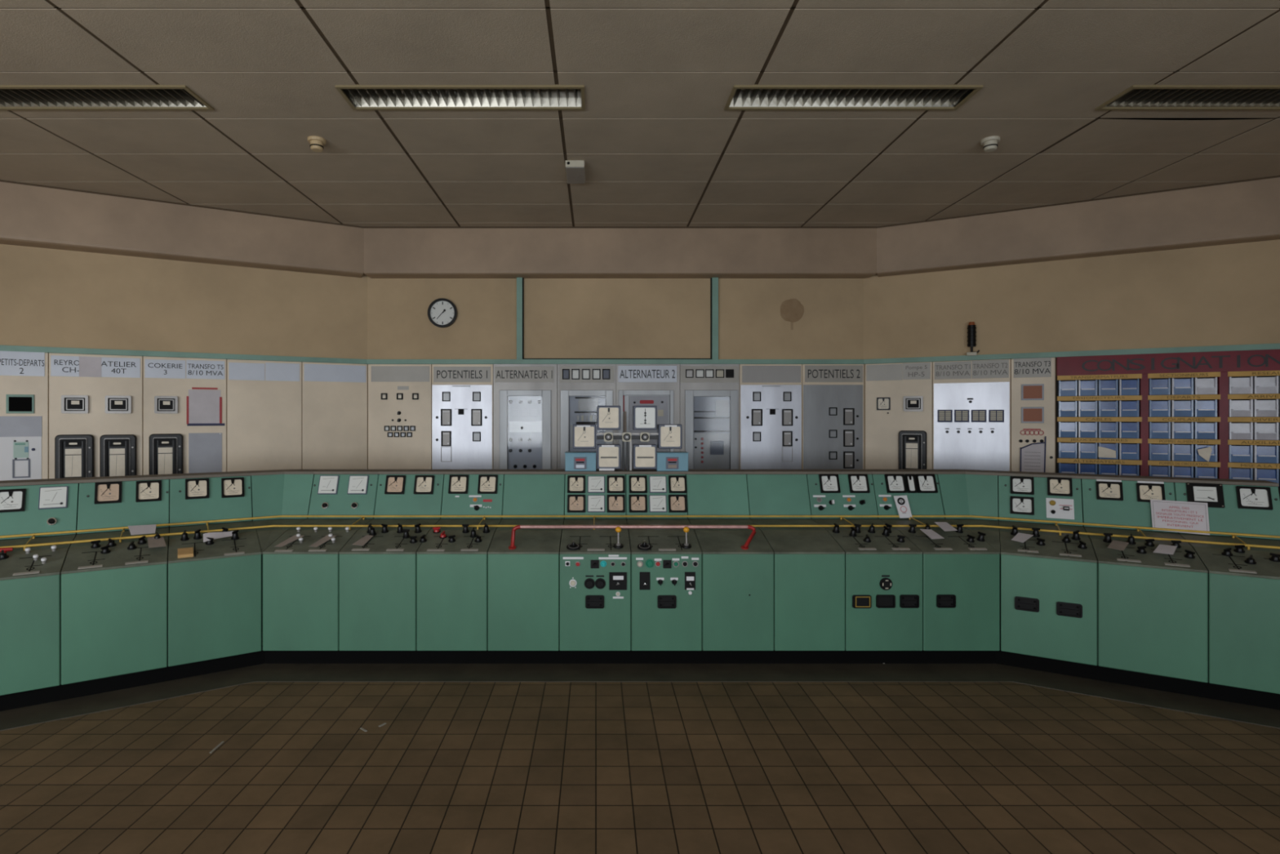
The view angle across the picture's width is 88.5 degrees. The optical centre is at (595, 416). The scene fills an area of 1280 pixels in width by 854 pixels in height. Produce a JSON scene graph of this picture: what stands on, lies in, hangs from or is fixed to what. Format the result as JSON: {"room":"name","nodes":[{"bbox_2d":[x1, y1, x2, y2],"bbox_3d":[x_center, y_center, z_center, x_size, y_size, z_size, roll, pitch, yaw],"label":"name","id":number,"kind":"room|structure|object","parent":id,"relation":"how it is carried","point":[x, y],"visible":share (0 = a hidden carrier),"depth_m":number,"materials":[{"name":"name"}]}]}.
{"room":"power plant control room","nodes":[
{"label":"power plant control room","id":0,"kind":"room"},
{"bbox_2d":[0,244,367,359],"bbox_3d":[-4.600,-0.295,6.103,4.700,3.790,0.150,0,0,-28],"label":"wall","id":1,"kind":"structure","parent":0,"point":[49,297],"depth_m":6.30,"materials":[{"name":"paint"}]},
{"bbox_2d":[0,179,364,277],"bbox_3d":[-4.590,-1.754,6.041,4.600,0.512,0.512,0,0,-28],"label":"trim","id":2,"kind":"structure","parent":1,"relation":"attached to","point":[33,215],"depth_m":6.12,"materials":[{"name":"paint"}]},
{"bbox_2d":[0,345,366,364],"bbox_3d":[-4.550,-0.590,6.021,4.712,0.050,0.042,0,0,-28],"label":"trim","id":3,"kind":"structure","parent":1,"relation":"attached to","point":[2,348],"depth_m":6.28,"materials":[{"name":"teal paint"}]},
{"bbox_2d":[367,275,863,469],"bbox_3d":[0.210,-0.295,7.215,5.400,3.790,0.150,0,0,0],"label":"wall","id":4,"kind":"structure","parent":0,"point":[759,318],"depth_m":7.14,"materials":[{"name":"paint"}]},
{"bbox_2d":[427,297,457,328],"bbox_3d":[-1.665,-1.119,7.117,0.316,0.316,0.045,0,0,0],"label":"wall clock","id":5,"kind":"object","parent":4,"relation":"attached to","point":[442,312],"visible":1,"depth_m":7.12,"materials":[{"name":"black plastic"}]},
{"bbox_2d":[366,359,863,364],"bbox_3d":[0.210,-0.590,7.119,5.400,0.050,0.042,0,0,0],"label":"trim","id":6,"kind":"structure","parent":4,"relation":"attached to","point":[368,361],"depth_m":7.10,"materials":[{"name":"teal paint"}]},
{"bbox_2d":[516,277,718,359],"bbox_3d":[0.232,-1.058,7.115,2.181,0.885,0.050,0,0,0],"label":"trim","id":7,"kind":"structure","parent":4,"relation":"attached to","point":[520,281],"depth_m":7.09,"materials":[{"name":"teal paint"}]},
{"bbox_2d":[363,226,876,278],"bbox_3d":[0.255,-1.754,7.149,5.400,0.512,0.512,0,0,0],"label":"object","id":8,"kind":"structure","parent":4,"relation":"attached to","point":[389,252],"depth_m":6.91,"materials":[{"name":"paint"}]},
{"bbox_2d":[0,0,1279,226],"bbox_3d":[-0.134,-2.111,2.614,14.542,0.259,9.436,0,0,0],"label":"ceiling","id":9,"kind":"structure","parent":0,"point":[654,127],"depth_m":4.33,"materials":[{"name":"tile"}]},
{"bbox_2d":[0,84,214,110],"bbox_3d":[-3.220,-2.044,4.095,1.500,0.132,0.300,0,0,0],"label":"ceiling light","id":10,"kind":"object","parent":9,"relation":"attached to","point":[12,97],"visible":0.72,"depth_m":4.14,"materials":[{"name":"silver"}]},
{"bbox_2d":[0,100,205,106],"bbox_3d":[-3.220,-2.050,4.095,1.456,0.120,0.256,0,0,0],"label":"grille","id":11,"kind":"object","parent":10,"relation":"on","point":[2,103],"depth_m":4.21,"materials":[{"name":"silver metal"}]},
{"bbox_2d":[307,135,325,152],"bbox_3d":[-2.009,-1.951,4.720,0.124,0.078,0.124,0,0,0],"label":"smoke detector","id":12,"kind":"object","parent":9,"relation":"attached to","point":[317,143],"visible":1,"depth_m":4.69,"materials":[{"name":"beige"}]},
{"bbox_2d":[334,84,585,110],"bbox_3d":[-0.820,-2.044,4.095,1.500,0.132,0.300,0,0,0],"label":"ceiling light","id":13,"kind":"object","parent":9,"relation":"attached to","point":[358,97],"visible":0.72,"depth_m":4.19,"materials":[{"name":"silver"}]},
{"bbox_2d":[342,88,581,106],"bbox_3d":[-0.820,-2.050,4.095,1.456,0.120,0.256,0,0,0],"label":"grille","id":14,"kind":"object","parent":13,"relation":"on","point":[353,97],"depth_m":4.19,"materials":[{"name":"silver metal"}]},
{"bbox_2d":[564,160,585,183],"bbox_3d":[-0.165,-1.962,5.284,0.149,0.056,0.373,0,0,0],"label":"sensor","id":15,"kind":"object","parent":9,"relation":"attached to","point":[575,169],"visible":1,"depth_m":5.19,"materials":[{"name":"beige"}]},
{"bbox_2d":[0,0,1279,226],"bbox_3d":[-0.235,-1.998,2.614,14.388,0.008,9.460,0,0,0],"label":"trim","id":16,"kind":"structure","parent":9,"relation":"attached to","point":[547,8],"depth_m":3.49,"materials":[{"name":"brown"}]},
{"bbox_2d":[724,84,983,110],"bbox_3d":[1.580,-2.044,4.095,1.500,0.132,0.300,0,0,0],"label":"ceiling light","id":17,"kind":"object","parent":9,"relation":"attached to","point":[742,97],"visible":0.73,"depth_m":4.16,"materials":[{"name":"silver"}]},
{"bbox_2d":[728,88,973,106],"bbox_3d":[1.580,-2.050,4.095,1.456,0.120,0.256,0,0,0],"label":"grille","id":18,"kind":"object","parent":17,"relation":"on","point":[738,97],"depth_m":4.17,"materials":[{"name":"silver metal"}]},
{"bbox_2d":[980,135,1000,152],"bbox_3d":[2.838,-1.951,4.720,0.124,0.078,0.124,0,0,0],"label":"smoke detector","id":19,"kind":"object","parent":9,"relation":"attached to","point":[989,144],"visible":1,"depth_m":4.69,"materials":[{"name":"beige"}]},
{"bbox_2d":[1095,84,1279,110],"bbox_3d":[3.980,-2.044,4.095,1.500,0.132,0.300,0,0,0],"label":"ceiling light","id":20,"kind":"object","parent":9,"relation":"attached to","point":[1136,97],"visible":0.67,"depth_m":4.14,"materials":[{"name":"silver"}]},
{"bbox_2d":[1105,101,1279,106],"bbox_3d":[3.980,-2.050,4.095,1.456,0.120,0.256,0,0,0],"label":"grille","id":21,"kind":"object","parent":20,"relation":"on","point":[1108,104],"depth_m":4.21,"materials":[{"name":"silver metal"}]},
{"bbox_2d":[0,631,1279,853],"bbox_3d":[0.198,1.650,2.600,14.076,0.100,9.600,0,0,0],"label":"floor","id":22,"kind":"structure","parent":0,"point":[453,767],"depth_m":2.95,"materials":[{"name":"tile"}]},
{"bbox_2d":[0,351,48,480],"bbox_3d":[-5.487,0.516,5.518,1.379,2.168,0.046,0,0,-28],"label":"control panel","id":23,"kind":"object","parent":22,"relation":"on","point":[24,375],"visible":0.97,"depth_m":5.75,"materials":[{"name":"beige"}]},
{"bbox_2d":[0,477,81,711],"bbox_3d":[-3.425,1.008,3.900,0.495,1.185,0.980,0,0,-32],"label":"control console","id":24,"kind":"object","parent":22,"relation":"on","point":[30,578],"visible":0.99,"depth_m":3.61,"materials":[{"name":"green metal"}]},
{"bbox_2d":[0,546,68,580],"bbox_3d":[-3.253,0.827,3.629,0.491,0.096,0.337,0,0,-32],"label":"countertop","id":25,"kind":"structure","parent":24,"relation":"on","point":[14,563],"depth_m":3.66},
{"bbox_2d":[0,533,75,552],"bbox_3d":[-3.427,0.772,3.903,0.491,0.044,0.314,0,0,-32],"label":"rail","id":26,"kind":"object","parent":24,"relation":"attached to","point":[20,540],"depth_m":3.97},
{"bbox_2d":[48,352,142,478],"bbox_3d":[-4.556,0.518,5.981,0.691,2.164,0.103,0,0,-28],"label":"control panel","id":27,"kind":"object","parent":22,"relation":"on","point":[95,401],"visible":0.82,"depth_m":5.98,"materials":[{"name":"beige"}]},
{"bbox_2d":[61,474,169,699],"bbox_3d":[-3.007,1.008,4.165,0.495,1.185,0.980,0,0,-32],"label":"control console","id":28,"kind":"object","parent":22,"relation":"on","point":[114,593],"visible":0.98,"depth_m":3.82,"materials":[{"name":"green metal"}]},
{"bbox_2d":[61,538,168,573],"bbox_3d":[-2.835,0.827,3.893,0.491,0.096,0.337,0,0,-32],"label":"countertop","id":29,"kind":"structure","parent":28,"relation":"on","point":[119,554],"depth_m":3.86,"materials":[{"name":"metal"}]},
{"bbox_2d":[70,527,168,546],"bbox_3d":[-3.009,0.772,4.168,0.491,0.044,0.314,0,0,-32],"label":"rail","id":30,"kind":"object","parent":28,"relation":"attached to","point":[109,534],"depth_m":4.16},
{"bbox_2d":[128,524,156,534],"bbox_3d":[-2.883,0.719,4.165,0.151,0.042,0.117,0,0,-32],"label":"paper sheet","id":31,"kind":"object","parent":28,"relation":"on","point":[139,529],"visible":0.86,"depth_m":4.16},
{"bbox_2d":[142,355,226,475],"bbox_3d":[-3.945,0.518,6.306,0.683,2.164,0.103,0,0,-28],"label":"control panel","id":32,"kind":"object","parent":22,"relation":"on","point":[170,446],"visible":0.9,"depth_m":6.29,"materials":[{"name":"beige"}]},
{"bbox_2d":[186,386,224,426],"bbox_3d":[-3.807,-0.092,6.402,0.321,0.372,0.004,0,0,-28],"label":"notice","id":33,"kind":"object","parent":32,"relation":"attached to","point":[204,406],"visible":1,"depth_m":6.40,"materials":[{"name":"paper"}]},
{"bbox_2d":[167,471,264,680],"bbox_3d":[-2.574,1.008,4.438,0.528,1.185,0.980,0,0,-32],"label":"control console","id":34,"kind":"object","parent":22,"relation":"on","point":[215,594],"visible":0.93,"depth_m":4.09,"materials":[{"name":"green metal"}]},
{"bbox_2d":[168,520,256,538],"bbox_3d":[-2.588,0.772,4.433,0.496,0.044,0.314,0,0,-32],"label":"rail","id":35,"kind":"object","parent":34,"relation":"attached to","point":[228,524],"depth_m":4.47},
{"bbox_2d":[168,531,261,563],"bbox_3d":[-2.415,0.827,4.159,0.496,0.096,0.337,0,0,-32],"label":"countertop","id":36,"kind":"structure","parent":34,"relation":"on","point":[250,545],"depth_m":4.13,"materials":[{"name":"metal"}]},
{"bbox_2d":[0,515,1279,550],"bbox_3d":[0.217,0.751,4.220,7.861,0.058,1.136,0,0,0],"label":"rail","id":37,"kind":"object","parent":34,"relation":"attached to","point":[1233,535],"visible":0.84,"depth_m":4.50,"materials":[{"name":"metal"}]},
{"bbox_2d":[226,359,302,471],"bbox_3d":[-3.357,0.518,6.658,0.675,2.164,0.033,0,0,-28],"label":"control panel","id":38,"kind":"object","parent":22,"relation":"on","point":[264,397],"visible":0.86,"depth_m":6.64,"materials":[{"name":"metal"}]},
{"bbox_2d":[248,469,322,631],"bbox_3d":[-2.375,1.008,4.641,0.524,1.185,0.978,0,0,0],"label":"console corner","id":39,"kind":"object","parent":22,"relation":"on","point":[274,492],"visible":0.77,"depth_m":4.83,"materials":[{"name":"green metal"}]},
{"bbox_2d":[252,518,306,554],"bbox_3d":[-2.287,0.812,4.476,0.347,0.124,0.648,0,0,0],"label":"countertop","id":40,"kind":"structure","parent":39,"relation":"on","point":[267,536],"depth_m":4.49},
{"bbox_2d":[262,469,385,663],"bbox_3d":[-1.885,1.008,4.640,0.511,1.185,0.980,0,0,0],"label":"control console","id":41,"kind":"object","parent":22,"relation":"on","point":[300,581],"visible":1,"depth_m":4.15,"materials":[{"name":"green metal"}]},
{"bbox_2d":[262,529,357,554],"bbox_3d":[-1.871,0.827,4.319,0.479,0.096,0.337,0,0,0],"label":"countertop","id":42,"kind":"structure","parent":41,"relation":"on","point":[309,537],"depth_m":4.29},
{"bbox_2d":[288,518,373,530],"bbox_3d":[-1.871,0.772,4.643,0.479,0.044,0.314,0,0,0],"label":"rail","id":43,"kind":"object","parent":41,"relation":"attached to","point":[308,521],"depth_m":4.66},
{"bbox_2d":[302,361,367,469],"bbox_3d":[-2.769,0.518,6.971,0.646,2.164,0.033,0,0,-28],"label":"control panel","id":44,"kind":"object","parent":22,"relation":"on","point":[335,395],"visible":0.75,"depth_m":6.95,"materials":[{"name":"metal"}]},
{"bbox_2d":[338,469,448,663],"bbox_3d":[-1.384,1.008,4.640,0.491,1.185,0.980,0,0,0],"label":"control console","id":45,"kind":"object","parent":22,"relation":"on","point":[377,578],"visible":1,"depth_m":4.15,"materials":[{"name":"green metal"}]},
{"bbox_2d":[338,529,429,554],"bbox_3d":[-1.384,0.827,4.319,0.486,0.096,0.337,0,0,0],"label":"countertop","id":46,"kind":"structure","parent":45,"relation":"on","point":[381,541],"depth_m":4.27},
{"bbox_2d":[359,518,439,530],"bbox_3d":[-1.384,0.772,4.643,0.486,0.044,0.314,0,0,0],"label":"rail","id":47,"kind":"object","parent":45,"relation":"attached to","point":[375,521],"depth_m":4.68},
{"bbox_2d":[368,364,431,469],"bbox_3d":[-2.129,0.518,7.107,0.689,2.164,0.062,0,0,0],"label":"control panel","id":48,"kind":"object","parent":22,"relation":"on","point":[400,395],"visible":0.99,"depth_m":7.11,"materials":[{"name":"beige"}]},
{"bbox_2d":[416,469,506,663],"bbox_3d":[-0.924,1.008,4.640,0.471,1.185,0.980,0,0,0],"label":"control console","id":49,"kind":"object","parent":22,"relation":"on","point":[451,562],"visible":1,"depth_m":4.15,"materials":[{"name":"green metal"}]},
{"bbox_2d":[416,529,494,554],"bbox_3d":[-0.913,0.827,4.319,0.446,0.096,0.337,0,0,0],"label":"countertop","id":50,"kind":"structure","parent":49,"relation":"on","point":[462,539],"depth_m":4.28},
{"bbox_2d":[430,518,501,531],"bbox_3d":[-0.913,0.772,4.643,0.446,0.044,0.314,0,0,0],"label":"shelf","id":51,"kind":"object","parent":49,"relation":"attached to","point":[442,521],"depth_m":4.66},
{"bbox_2d":[431,364,493,469],"bbox_3d":[-1.448,0.518,7.113,0.663,2.164,0.050,0,0,0],"label":"control panel","id":52,"kind":"object","parent":22,"relation":"on","point":[462,394],"visible":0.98,"depth_m":7.11,"materials":[{"name":"grey"}]},
{"bbox_2d":[493,364,557,469],"bbox_3d":[-0.767,0.518,7.113,0.690,2.164,0.050,0,0,0],"label":"control panel","id":53,"kind":"object","parent":22,"relation":"on","point":[525,396],"visible":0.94,"depth_m":7.11,"materials":[{"name":"grey metal"}]},
{"bbox_2d":[487,469,564,663],"bbox_3d":[-0.461,1.008,4.640,0.456,1.185,0.980,0,0,0],"label":"control console","id":54,"kind":"object","parent":22,"relation":"on","point":[523,580],"visible":0.96,"depth_m":4.15,"materials":[{"name":"green metal"}]},
{"bbox_2d":[487,529,561,554],"bbox_3d":[-0.461,0.827,4.319,0.451,0.096,0.337,0,0,0],"label":"countertop","id":55,"kind":"structure","parent":54,"relation":"on","point":[526,541],"depth_m":4.29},
{"bbox_2d":[496,518,564,529],"bbox_3d":[-0.461,0.772,4.643,0.451,0.044,0.314,0,0,0],"label":"rail","id":56,"kind":"object","parent":54,"relation":"attached to","point":[504,521],"depth_m":4.70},
{"bbox_2d":[557,364,615,469],"bbox_3d":[-0.102,0.518,7.113,0.633,2.164,0.050,0,0,0],"label":"tall cabinet","id":57,"kind":"object","parent":22,"relation":"on","point":[581,388],"visible":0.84,"depth_m":7.11,"materials":[{"name":"grey metal"}]},
{"bbox_2d":[578,398,598,410],"bbox_3d":[-0.082,-0.126,7.122,0.217,0.130,0.016,0,0,0],"label":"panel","id":58,"kind":"object","parent":57,"relation":"attached to","point":[584,404],"depth_m":7.11,"materials":[{"name":"grey metal"}]},
{"bbox_2d":[559,469,631,663],"bbox_3d":[-0.005,1.008,4.623,0.456,1.185,1.014,0,0,0],"label":"control console","id":59,"kind":"object","parent":22,"relation":"on","point":[595,565],"visible":1,"depth_m":4.15,"materials":[{"name":"green metal"}]},
{"bbox_2d":[564,451,596,471],"bbox_3d":[-0.117,0.345,5.032,0.239,0.140,0.157,0,0,0],"label":"instrument box","id":60,"kind":"object","parent":59,"relation":"on","point":[574,460],"visible":1,"depth_m":4.96,"materials":[{"name":"blue"}]},
{"bbox_2d":[559,529,631,554],"bbox_3d":[-0.005,0.827,4.319,0.451,0.096,0.337,0,0,0],"label":"countertop","id":61,"kind":"structure","parent":59,"relation":"on","point":[595,539],"depth_m":4.31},
{"bbox_2d":[562,518,627,529],"bbox_3d":[-0.005,0.772,4.643,0.451,0.044,0.314,0,0,0],"label":"shelf","id":62,"kind":"object","parent":59,"relation":"attached to","point":[566,521],"depth_m":4.70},
{"bbox_2d":[608,572,626,590],"bbox_3d":[0.139,1.042,4.147,0.112,0.112,0.006,0,0,0],"label":"switch plate","id":63,"kind":"object","parent":59,"relation":"attached to","point":[615,578],"depth_m":4.14,"materials":[{"name":"black plastic"}]},
{"bbox_2d":[573,405,682,470],"bbox_3d":[0.238,0.167,5.015,0.829,0.495,0.160,0,0,0],"label":"gauge","id":64,"kind":"object","parent":59,"relation":"on","point":[608,417],"visible":1,"depth_m":4.96,"materials":[{"name":"beige"}]},
{"bbox_2d":[0,663,1279,730],"bbox_3d":[0.240,1.598,3.471,9.315,0.004,1.758,0,0,0],"label":"trim","id":65,"kind":"structure","parent":22,"relation":"on","point":[91,704],"depth_m":3.99,"materials":[{"name":"black"}]},
{"bbox_2d":[616,364,679,469],"bbox_3d":[0.564,0.518,7.106,0.690,2.164,0.063,0,0,0],"label":"control panel","id":66,"kind":"object","parent":22,"relation":"on","point":[637,384],"visible":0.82,"depth_m":7.11,"materials":[{"name":"grey metal"}]},
{"bbox_2d":[624,469,702,663],"bbox_3d":[0.448,1.008,4.623,0.451,1.185,1.014,0,0,0],"label":"control console","id":67,"kind":"object","parent":22,"relation":"on","point":[666,564],"visible":1,"depth_m":4.15,"materials":[{"name":"green metal"}]},
{"bbox_2d":[626,518,693,530],"bbox_3d":[0.448,0.772,4.643,0.446,0.044,0.314,0,0,0],"label":"shelf","id":68,"kind":"object","parent":67,"relation":"attached to","point":[629,521],"depth_m":4.70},
{"bbox_2d":[628,529,702,554],"bbox_3d":[0.448,0.827,4.319,0.446,0.096,0.337,0,0,0],"label":"countertop","id":69,"kind":"structure","parent":67,"relation":"on","point":[664,539],"depth_m":4.31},
{"bbox_2d":[655,451,688,471],"bbox_3d":[0.580,0.345,5.032,0.242,0.140,0.157,0,0,0],"label":"instrument box","id":70,"kind":"object","parent":67,"relation":"on","point":[666,460],"visible":0.91,"depth_m":4.96,"materials":[{"name":"blue"}]},
{"bbox_2d":[680,364,739,469],"bbox_3d":[1.233,0.518,7.113,0.642,2.164,0.050,0,0,0],"label":"tall cabinet","id":71,"kind":"object","parent":22,"relation":"on","point":[709,393],"visible":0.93,"depth_m":7.11,"materials":[{"name":"grey metal"}]},
{"bbox_2d":[715,400,728,416],"bbox_3d":[1.370,-0.087,7.125,0.139,0.173,0.010,0,0,0],"label":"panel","id":72,"kind":"object","parent":71,"relation":"attached to","point":[722,406],"depth_m":7.12,"materials":[{"name":"grey metal"}]},
{"bbox_2d":[685,469,773,663],"bbox_3d":[0.901,1.008,4.638,0.456,1.185,0.984,0,0,0],"label":"control console","id":73,"kind":"object","parent":22,"relation":"on","point":[738,583],"visible":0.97,"depth_m":4.15,"materials":[{"name":"green metal"}]},
{"bbox_2d":[688,518,759,530],"bbox_3d":[0.901,0.772,4.643,0.451,0.044,0.314,0,0,0],"label":"rail","id":74,"kind":"object","parent":73,"relation":"attached to","point":[692,521],"depth_m":4.68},
{"bbox_2d":[694,529,773,554],"bbox_3d":[0.901,0.827,4.319,0.451,0.096,0.337,0,0,0],"label":"countertop","id":75,"kind":"structure","parent":73,"relation":"on","point":[710,541],"depth_m":4.29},
{"bbox_2d":[508,524,755,549],"bbox_3d":[0.239,0.781,4.229,1.601,0.151,0.087,0,0,0],"label":"handrail","id":76,"kind":"object","parent":75,"relation":"on","point":[512,546],"visible":1,"depth_m":4.25,"materials":[{"name":"metal"}]},
{"bbox_2d":[739,364,802,469],"bbox_3d":[1.897,0.518,7.113,0.676,2.164,0.050,0,0,0],"label":"control panel","id":77,"kind":"object","parent":22,"relation":"on","point":[771,395],"visible":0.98,"depth_m":7.11,"materials":[{"name":"grey metal"}]},
{"bbox_2d":[742,469,844,663],"bbox_3d":[1.354,1.008,4.640,0.450,1.185,0.980,0,0,0],"label":"control console","id":78,"kind":"object","parent":22,"relation":"on","point":[809,563],"visible":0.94,"depth_m":4.15,"materials":[{"name":"green metal"}]},
{"bbox_2d":[750,518,825,530],"bbox_3d":[1.354,0.772,4.643,0.446,0.044,0.314,0,0,0],"label":"rail","id":79,"kind":"object","parent":78,"relation":"attached to","point":[756,521],"depth_m":4.66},
{"bbox_2d":[761,529,844,554],"bbox_3d":[1.354,0.827,4.319,0.446,0.096,0.337,0,0,0],"label":"countertop","id":80,"kind":"structure","parent":78,"relation":"on","point":[781,541],"depth_m":4.29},
{"bbox_2d":[802,364,863,469],"bbox_3d":[2.573,0.518,7.113,0.667,2.164,0.050,0,0,0],"label":"control panel","id":81,"kind":"object","parent":22,"relation":"on","point":[833,394],"visible":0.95,"depth_m":7.11,"materials":[{"name":"grey"}]},
{"bbox_2d":[800,469,922,663],"bbox_3d":[1.825,1.008,4.631,0.491,1.185,0.998,0,0,0],"label":"control console","id":82,"kind":"object","parent":22,"relation":"on","point":[883,568],"visible":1,"depth_m":4.15,"materials":[{"name":"green metal"}]},
{"bbox_2d":[812,518,897,530],"bbox_3d":[1.825,0.772,4.643,0.486,0.044,0.314,0,0,0],"label":"rail","id":83,"kind":"object","parent":82,"relation":"attached to","point":[820,521],"depth_m":4.68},
{"bbox_2d":[827,529,922,554],"bbox_3d":[1.825,0.827,4.319,0.486,0.096,0.337,0,0,0],"label":"countertop","id":84,"kind":"structure","parent":82,"relation":"on","point":[847,543],"depth_m":4.28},
{"bbox_2d":[865,361,932,469],"bbox_3d":[3.186,0.518,6.928,0.647,2.164,0.103,0,0,29],"label":"control panel","id":85,"kind":"object","parent":22,"relation":"on","point":[899,396],"visible":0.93,"depth_m":6.95,"materials":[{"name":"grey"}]},
{"bbox_2d":[863,469,999,663],"bbox_3d":[2.328,1.008,4.634,0.516,1.185,0.992,0,0,0],"label":"control console","id":86,"kind":"object","parent":22,"relation":"on","point":[961,571],"visible":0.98,"depth_m":4.15,"materials":[{"name":"green metal"}]},
{"bbox_2d":[893,495,912,518],"bbox_3d":[2.244,0.661,4.798,0.112,0.161,0.062,0,0,0],"label":"card","id":87,"kind":"object","parent":86,"relation":"on","point":[902,504],"visible":1,"depth_m":4.80,"materials":[{"name":"white"}]},
{"bbox_2d":[879,518,968,530],"bbox_3d":[2.314,0.772,4.643,0.484,0.044,0.314,0,0,0],"label":"rail","id":88,"kind":"object","parent":86,"relation":"attached to","point":[889,521],"depth_m":4.68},
{"bbox_2d":[899,529,999,554],"bbox_3d":[2.314,0.827,4.319,0.484,0.096,0.337,0,0,0],"label":"countertop","id":89,"kind":"structure","parent":86,"relation":"on","point":[951,539],"depth_m":4.28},
{"bbox_2d":[926,469,999,551],"bbox_3d":[2.807,1.008,4.641,0.499,1.185,0.978,0,0,0],"label":"console corner","id":90,"kind":"object","parent":22,"relation":"on","point":[962,491],"visible":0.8,"depth_m":4.83,"materials":[{"name":"green metal"}]},
{"bbox_2d":[945,518,999,551],"bbox_3d":[2.723,0.812,4.476,0.331,0.124,0.648,0,0,0],"label":"countertop","id":91,"kind":"structure","parent":90,"relation":"on","point":[992,537],"depth_m":4.51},
{"bbox_2d":[933,359,1010,471],"bbox_3d":[3.788,0.518,6.634,0.683,2.164,0.044,0,0,29],"label":"control panel","id":92,"kind":"object","parent":22,"relation":"on","point":[971,398],"visible":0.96,"depth_m":6.62,"materials":[{"name":"grey"}]},
{"bbox_2d":[1010,357,1055,472],"bbox_3d":[4.250,0.518,6.382,0.359,2.164,0.044,0,0,29],"label":"control panel","id":93,"kind":"object","parent":22,"relation":"on","point":[1033,380],"visible":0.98,"depth_m":6.37,"materials":[{"name":"beige"}]},
{"bbox_2d":[1019,435,1046,472],"bbox_3d":[4.236,0.379,6.360,0.214,0.371,0.005,0,0,29],"label":"paper sheet","id":94,"kind":"object","parent":93,"relation":"attached to","point":[1033,455],"visible":0.91,"depth_m":6.36,"materials":[{"name":"grey"}]},
{"bbox_2d":[995,471,1097,679],"bbox_3d":[3.005,1.008,4.448,0.521,1.185,0.992,0,0,31],"label":"control console","id":95,"kind":"object","parent":22,"relation":"on","point":[1048,580],"visible":0.98,"depth_m":4.09,"materials":[{"name":"green metal"}]},
{"bbox_2d":[998,520,1088,537],"bbox_3d":[3.021,0.772,4.449,0.489,0.044,0.314,0,0,31],"label":"rail","id":96,"kind":"object","parent":95,"relation":"attached to","point":[1025,524],"depth_m":4.47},
{"bbox_2d":[1000,531,1097,563],"bbox_3d":[2.856,0.827,4.170,0.489,0.096,0.337,0,0,31],"label":"countertop","id":97,"kind":"structure","parent":95,"relation":"on","point":[1051,549],"depth_m":4.13,"materials":[{"name":"metal"}]},
{"bbox_2d":[1045,497,1074,519],"bbox_3d":[3.223,0.641,4.556,0.158,0.134,0.052,0,0,31],"label":"switch plate","id":98,"kind":"object","parent":95,"relation":"attached to","point":[1055,508],"depth_m":4.55,"materials":[{"name":"white"}]},
{"bbox_2d":[1078,473,1208,697],"bbox_3d":[3.444,1.008,4.195,0.493,1.185,0.980,0,0,31],"label":"control console","id":99,"kind":"object","parent":22,"relation":"on","point":[1153,607],"visible":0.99,"depth_m":3.83,"materials":[{"name":"green metal"}]},
{"bbox_2d":[1084,526,1191,546],"bbox_3d":[3.446,0.772,4.198,0.489,0.044,0.314,0,0,31],"label":"shelf","id":100,"kind":"object","parent":99,"relation":"attached to","point":[1116,531],"depth_m":4.22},
{"bbox_2d":[1090,537,1208,573],"bbox_3d":[3.280,0.827,3.919,0.489,0.096,0.337,0,0,31],"label":"countertop","id":101,"kind":"structure","parent":99,"relation":"on","point":[1104,554],"depth_m":3.88,"materials":[{"name":"metal"}]},
{"bbox_2d":[1150,499,1209,534],"bbox_3d":[3.751,0.646,4.215,0.281,0.199,0.075,0,0,31],"label":"notice","id":102,"kind":"object","parent":99,"relation":"attached to","point":[1173,514],"visible":1,"depth_m":4.21,"materials":[{"name":"paper"}]},
{"bbox_2d":[1056,349,1279,497],"bbox_3d":[5.184,0.518,5.862,1.761,2.164,0.064,0,0,29],"label":"rack","id":103,"kind":"object","parent":22,"relation":"on","point":[1156,411],"visible":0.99,"depth_m":5.87,"materials":[{"name":"blue"}]},
{"bbox_2d":[1167,476,1279,710],"bbox_3d":[3.868,1.008,3.944,0.493,1.185,0.980,0,0,31],"label":"control console","id":104,"kind":"object","parent":22,"relation":"on","point":[1244,584],"visible":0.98,"depth_m":3.64,"materials":[{"name":"green metal"}]},
{"bbox_2d":[1179,533,1279,552],"bbox_3d":[3.870,0.772,3.947,0.489,0.044,0.314,0,0,31],"label":"shelf","id":105,"kind":"object","parent":104,"relation":"attached to","point":[1211,537],"depth_m":3.98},
{"bbox_2d":[1192,546,1279,579],"bbox_3d":[3.705,0.827,3.668,0.489,0.096,0.337,0,0,31],"label":"countertop","id":106,"kind":"structure","parent":104,"relation":"on","point":[1215,564],"depth_m":3.69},
{"bbox_2d":[863,239,1279,472],"bbox_3d":[5.009,-0.295,6.081,4.700,3.790,0.150,0,0,29],"label":"wall","id":107,"kind":"structure","parent":0,"point":[1228,294],"depth_m":6.21,"materials":[{"name":"paint"}]},
{"bbox_2d":[966,321,979,355],"bbox_3d":[3.798,-0.777,6.604,0.116,0.338,0.091,0,0,29],"label":"lamp","id":108,"kind":"object","parent":107,"relation":"attached to","point":[971,327],"visible":1,"depth_m":6.58,"materials":[{"name":"black plastic"}]},
{"bbox_2d":[863,342,1279,364],"bbox_3d":[4.958,-0.590,6.000,4.712,0.050,0.042,0,0,29],"label":"trim","id":109,"kind":"structure","parent":107,"relation":"attached to","point":[1260,346],"depth_m":6.18,"materials":[{"name":"teal paint"}]},
{"bbox_2d":[876,175,1279,276],"bbox_3d":[5.091,-1.754,6.018,4.600,0.512,0.512,0,0,29],"label":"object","id":110,"kind":"structure","parent":107,"relation":"attached to","point":[1245,211],"depth_m":6.04,"materials":[{"name":"paint"}]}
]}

